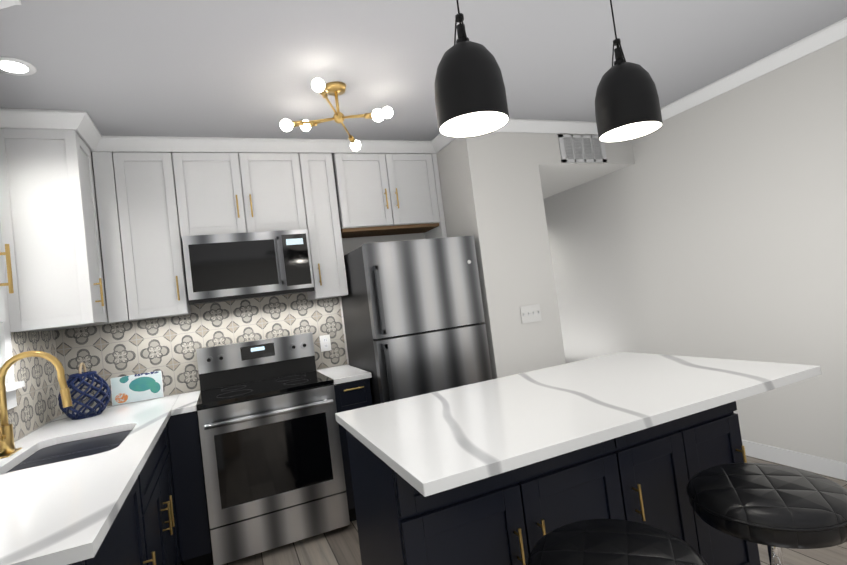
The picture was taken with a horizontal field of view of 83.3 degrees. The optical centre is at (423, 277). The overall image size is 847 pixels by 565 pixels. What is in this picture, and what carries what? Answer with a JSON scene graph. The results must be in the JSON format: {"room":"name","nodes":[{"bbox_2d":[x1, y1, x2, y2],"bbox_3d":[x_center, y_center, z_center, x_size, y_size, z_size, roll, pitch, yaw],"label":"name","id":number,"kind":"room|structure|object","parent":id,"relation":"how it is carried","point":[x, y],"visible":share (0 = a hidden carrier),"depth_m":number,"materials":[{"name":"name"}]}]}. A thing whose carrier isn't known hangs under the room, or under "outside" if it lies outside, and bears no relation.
{"room":"kitchen","nodes":[
{"label":"kitchen","id":0,"kind":"room"},
{"bbox_2d":[108,233,424,406],"bbox_3d":[-1.091,0.373,3.498,2.610,2.520,0.120,-6,-3,-23],"label":"wall","id":1,"kind":"structure","parent":0,"point":[350,244],"depth_m":3.76,"materials":[{"name":"white paint"}]},
{"bbox_2d":[0,180,15,327],"bbox_3d":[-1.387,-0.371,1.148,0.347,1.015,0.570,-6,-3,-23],"label":"upper cabinet","id":2,"kind":"object","parent":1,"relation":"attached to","point":[4,227],"depth_m":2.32,"materials":[{"name":"white wood"}]},
{"bbox_2d":[0,128,111,331],"bbox_3d":[-1.981,-0.237,2.549,0.347,1.015,0.325,-6,-3,-23],"label":"upper cabinet","id":3,"kind":"object","parent":1,"relation":"attached to","point":[89,238],"depth_m":2.42,"materials":[{"name":"white wood"}]},
{"bbox_2d":[96,156,123,324],"bbox_3d":[-2.103,-0.210,2.836,0.347,1.015,0.402,-6,-3,-23],"label":"upper cabinet","id":4,"kind":"object","parent":1,"relation":"attached to","point":[101,168],"depth_m":2.80,"materials":[{"name":"white wood"}]},
{"bbox_2d":[108,152,191,321],"bbox_3d":[-1.696,-0.252,3.054,0.373,1.015,0.327,-6,-3,-23],"label":"upper cabinet","id":5,"kind":"object","parent":1,"relation":"attached to","point":[150,189],"depth_m":2.90,"materials":[{"name":"white wood"}]},
{"bbox_2d":[184,152,311,235],"bbox_3d":[-1.249,-0.540,3.271,0.782,0.539,0.327,-6,-3,-23],"label":"upper cabinet","id":6,"kind":"object","parent":1,"relation":"attached to","point":[228,193],"depth_m":3.13,"materials":[{"name":"white wood"}]},
{"bbox_2d":[182,229,314,304],"bbox_3d":[-1.165,-0.065,3.196,0.758,0.418,0.428,-6,-3,-23],"label":"microwave","id":7,"kind":"object","parent":6,"relation":"attached to","point":[231,267],"visible":1,"depth_m":3.02,"materials":[{"name":"silver metal"}]},
{"bbox_2d":[300,153,355,300],"bbox_3d":[-0.749,-0.354,3.466,0.358,1.015,0.327,-6,-3,-23],"label":"upper cabinet","id":8,"kind":"object","parent":1,"relation":"attached to","point":[325,174],"depth_m":3.33,"materials":[{"name":"white wood"}]},
{"bbox_2d":[344,153,443,235],"bbox_3d":[-0.316,-0.640,3.677,0.767,0.539,0.327,-6,-3,-23],"label":"upper cabinet","id":9,"kind":"object","parent":1,"relation":"attached to","point":[389,193],"depth_m":3.54,"materials":[{"name":"white wood"}]},
{"bbox_2d":[0,0,846,140],"bbox_3d":[0.002,-1.106,2.555,4.390,0.060,12.240,-6,-3,-23],"label":"ceiling","id":10,"kind":"structure","parent":0,"point":[218,68],"depth_m":2.29,"materials":[{"name":"grey paint"}]},
{"bbox_2d":[0,108,15,128],"bbox_3d":[-1.906,-0.814,1.875,0.070,0.095,1.070,-6,-3,-23],"label":"crown molding","id":11,"kind":"structure","parent":10,"relation":"attached to","point":[5,113],"depth_m":2.35,"materials":[{"name":"white wood"}]},
{"bbox_2d":[0,0,21,8],"bbox_3d":[-1.214,-0.932,1.153,0.085,0.095,0.985,-6,-3,-23],"label":"crown molding","id":12,"kind":"structure","parent":10,"relation":"attached to","point":[3,3],"depth_m":1.58,"materials":[{"name":"white wood"}]},
{"bbox_2d":[0,57,36,75],"bbox_3d":[-1.716,-0.880,1.989,0.156,0.004,0.156,-6,-3,-23],"label":"recessed light","id":13,"kind":"object","parent":10,"relation":"in","point":[12,66],"visible":1,"depth_m":1.99,"materials":[{"name":"white plastic"}]},
{"bbox_2d":[64,110,107,151],"bbox_3d":[-1.831,-0.804,2.588,0.070,0.075,0.320,-6,-3,-23],"label":"crown molding","id":14,"kind":"structure","parent":10,"relation":"attached to","point":[82,125],"depth_m":2.55,"materials":[{"name":"white wood"}]},
{"bbox_2d":[104,136,437,153],"bbox_3d":[-0.913,-0.894,3.215,2.260,0.075,0.100,-6,-3,-23],"label":"crown molding","id":15,"kind":"structure","parent":10,"relation":"attached to","point":[113,143],"depth_m":3.14,"materials":[{"name":"white wood"}]},
{"bbox_2d":[280,78,392,150],"bbox_3d":[-0.455,-0.877,2.536,0.621,0.279,0.544,-6,-3,-23],"label":"sputnik chandelier","id":16,"kind":"object","parent":10,"relation":"hanging from","point":[335,88],"visible":1,"depth_m":2.49,"materials":[{"name":"gold metal"}]},
{"bbox_2d":[434,0,508,137],"bbox_3d":[0.125,-0.811,1.570,0.231,0.635,0.231,-6,-3,-23],"label":"pendant light","id":17,"kind":"object","parent":10,"relation":"hanging from","point":[470,97],"visible":1,"depth_m":1.48,"materials":[{"name":"black metal"}]},
{"bbox_2d":[595,0,662,142],"bbox_3d":[0.766,-0.879,1.870,0.231,0.635,0.231,-6,-3,-23],"label":"pendant light","id":18,"kind":"object","parent":10,"relation":"hanging from","point":[627,105],"visible":1,"depth_m":1.78,"materials":[{"name":"black metal"}]},
{"bbox_2d":[436,132,565,378],"bbox_3d":[0.520,0.181,3.764,0.580,2.520,0.920,-6,-3,-23],"label":"wall","id":19,"kind":"structure","parent":0,"point":[492,194],"depth_m":3.36,"materials":[{"name":"white paint"}]},
{"bbox_2d":[432,133,455,151],"bbox_3d":[0.175,-1.022,3.438,0.070,0.075,0.360,-6,-3,-23],"label":"crown molding","id":20,"kind":"structure","parent":19,"relation":"attached to","point":[440,141],"depth_m":3.54,"materials":[{"name":"white wood"}]},
{"bbox_2d":[520,304,541,323],"bbox_3d":[0.758,0.255,3.347,0.165,0.120,0.015,-6,-3,-23],"label":"light switch","id":21,"kind":"object","parent":19,"relation":"attached to","point":[530,313],"visible":1,"depth_m":3.35,"materials":[{"name":"white plastic"}]},
{"bbox_2d":[494,118,597,134],"bbox_3d":[0.934,-1.114,3.523,1.540,0.075,0.070,-6,-3,-23],"label":"crown molding","id":22,"kind":"structure","parent":19,"relation":"attached to","point":[513,125],"depth_m":3.51,"materials":[{"name":"white wood"}]},
{"bbox_2d":[180,455,846,564],"bbox_3d":[0.326,1.452,2.448,4.390,0.060,12.240,-6,-3,-23],"label":"floor","id":23,"kind":"structure","parent":0,"point":[339,546],"depth_m":2.65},
{"bbox_2d":[76,463,155,564],"bbox_3d":[-1.125,1.111,1.261,0.622,0.881,0.823,-6,-3,-23],"label":"base cabinet","id":24,"kind":"object","parent":23,"relation":"on","point":[131,541],"depth_m":1.58,"materials":[{"name":"black"}]},
{"bbox_2d":[0,395,178,564],"bbox_3d":[-1.457,0.720,1.965,0.641,0.032,2.328,-6,-3,-23],"label":"countertop","id":25,"kind":"structure","parent":24,"relation":"on","point":[62,513],"depth_m":1.44,"materials":[{"name":"white stone"}]},
{"bbox_2d":[0,351,71,458],"bbox_3d":[-1.676,0.525,2.047,0.268,0.418,0.140,-6,-3,-23],"label":"faucet","id":26,"kind":"object","parent":25,"relation":"on","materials":[{"name":"gold metal"}]},
{"bbox_2d":[4,427,131,470],"bbox_3d":[-1.459,0.830,2.012,0.410,0.204,0.600,-6,-3,-23],"label":"sink","id":27,"kind":"object","parent":25,"relation":"in","point":[59,449],"depth_m":2.09,"materials":[{"name":"grey metal"}]},
{"bbox_2d":[58,363,110,419],"bbox_3d":[-1.945,0.642,2.728,0.245,0.307,0.246,-6,-3,-23],"label":"vase","id":28,"kind":"object","parent":25,"relation":"on","point":[72,380],"visible":0.96,"depth_m":2.69,"materials":[{"name":"blue"}]},
{"bbox_2d":[110,371,163,405],"bbox_3d":[-1.852,0.662,3.076,0.286,0.273,0.047,-6,-3,-23],"label":"plaque","id":29,"kind":"object","parent":25,"relation":"on","point":[136,387],"visible":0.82,"depth_m":3.06,"materials":[{"name":"white"}]},
{"bbox_2d":[148,419,180,564],"bbox_3d":[-1.433,1.180,1.985,0.622,0.881,1.058,-6,-3,-23],"label":"base cabinet","id":30,"kind":"object","parent":23,"relation":"on","point":[160,477],"depth_m":2.18,"materials":[{"name":"black"}]},
{"bbox_2d":[167,365,372,564],"bbox_3d":[-0.928,1.145,3.071,1.164,0.914,0.649,-6,-3,-23],"label":"base cabinet","id":31,"kind":"object","parent":23,"relation":"on","point":[352,387],"visible":0.58,"depth_m":2.63,"materials":[{"name":"painted wood"},{"name":"brass"}]},
{"bbox_2d":[196,332,349,564],"bbox_3d":[-0.972,0.991,3.013,0.762,1.165,0.714,-6,-3,-23],"label":"stove","id":32,"kind":"object","parent":23,"relation":"on","point":[274,476],"visible":1,"depth_m":2.78,"materials":[{"name":"silver metal"}]},
{"bbox_2d":[341,236,491,404],"bbox_3d":[-0.048,0.629,3.366,0.770,1.700,0.830,-6,-3,-23],"label":"fridge","id":33,"kind":"object","parent":23,"relation":"on","point":[413,314],"visible":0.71,"depth_m":3.05,"materials":[{"name":"silver metal"}]},
{"bbox_2d":[336,404,760,564],"bbox_3d":[0.547,0.925,1.948,1.560,0.887,0.653,-6,-3,-23],"label":"kitchen island","id":34,"kind":"object","parent":23,"relation":"on","point":[644,477],"depth_m":1.66,"materials":[{"name":"painted wood"},{"name":"white marble"},{"name":"brass"}]},
{"bbox_2d":[335,352,820,499],"bbox_3d":[0.542,0.457,1.847,1.584,0.032,0.935,-6,-3,-23],"label":"island countertop","id":35,"kind":"structure","parent":34,"relation":"on","point":[436,443],"depth_m":1.60,"materials":[{"name":"white stone"}]},
{"bbox_2d":[527,519,707,564],"bbox_3d":[0.518,1.018,1.202,0.451,0.648,0.441,-6,-3,-23],"label":"stool","id":36,"kind":"object","parent":23,"relation":"on","point":[605,542],"visible":1,"depth_m":1.24,"materials":[{"name":"black leather"}]},
{"bbox_2d":[686,463,846,564],"bbox_3d":[1.091,0.956,1.462,0.461,0.648,0.441,-6,-3,-23],"label":"stool","id":37,"kind":"object","parent":23,"relation":"on","point":[775,509],"visible":1,"depth_m":1.38,"materials":[{"name":"black leather"}]},
{"bbox_2d":[534,133,634,198],"bbox_3d":[0.205,-0.793,6.188,0.960,0.310,5.440,-6,-3,-23],"label":"ceiling bulkhead","id":38,"kind":"object","parent":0,"point":[557,175],"visible":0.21,"depth_m":3.83,"materials":[{"name":"white paint"}]},
{"bbox_2d":[558,134,606,162],"bbox_3d":[1.229,-0.991,3.668,0.440,0.213,0.011,-6,-3,-23],"label":"air vent grille","id":39,"kind":"object","parent":38,"relation":"attached to","point":[582,148],"visible":0.94,"depth_m":3.66,"materials":[{"name":"grey metal"}]},
{"bbox_2d":[543,37,846,462],"bbox_3d":[2.089,-0.033,3.403,0.120,2.520,12.120,-6,-3,-23],"label":"wall","id":40,"kind":"structure","parent":0,"point":[715,227],"depth_m":3.18,"materials":[{"name":"white paint"}]},
{"bbox_2d":[660,17,846,120],"bbox_3d":[2.931,-1.477,0.867,0.070,0.075,6.560,-6,-3,-23],"label":"crown molding","id":41,"kind":"structure","parent":40,"relation":"attached to","point":[837,31],"depth_m":2.90,"materials":[{"name":"white wood"}]},
{"bbox_2d":[742,440,846,480],"bbox_3d":[2.203,1.168,3.272,0.014,0.100,12.000,-6,-3,-23],"label":"baseboard","id":42,"kind":"structure","parent":40,"relation":"attached to","point":[820,465],"depth_m":2.95,"materials":[{"name":"white wood"}]},
{"bbox_3d":[-0.905,0.186,-0.418,0.120,2.520,7.480,-6,-3,-23],"label":"wall","id":43,"kind":"structure","parent":0,"visible":0},
{"bbox_2d":[0,221,24,409],"bbox_3d":[-1.871,0.008,1.828,0.165,1.150,1.020,-6,-3,-23],"label":"window","id":44,"kind":"structure","parent":43,"relation":"in","point":[11,385],"depth_m":2.25,"materials":[{"name":"white"}]},
{"bbox_2d":[8,330,63,441],"bbox_3d":[-1.789,0.445,1.843,0.007,0.586,2.358,-6,-3,-23],"label":"tile backsplash","id":45,"kind":"structure","parent":43,"relation":"attached to","point":[37,401],"depth_m":2.54,"materials":[{"name":"beige tile"}]},
{"bbox_2d":[56,292,346,413],"bbox_3d":[-1.420,0.459,3.281,1.759,0.586,0.007,-6,-3,-23],"label":"tile backsplash","id":46,"kind":"structure","parent":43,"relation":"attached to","point":[167,347],"depth_m":3.20,"materials":[{"name":"beige tile"}]},
{"bbox_2d":[320,334,330,351],"bbox_3d":[-0.733,0.492,3.560,0.075,0.118,0.008,-6,-3,-23],"label":"outlet","id":47,"kind":"object","parent":46,"relation":"attached to","point":[325,343],"visible":1,"depth_m":3.56,"materials":[{"name":"white plastic"}]}
]}

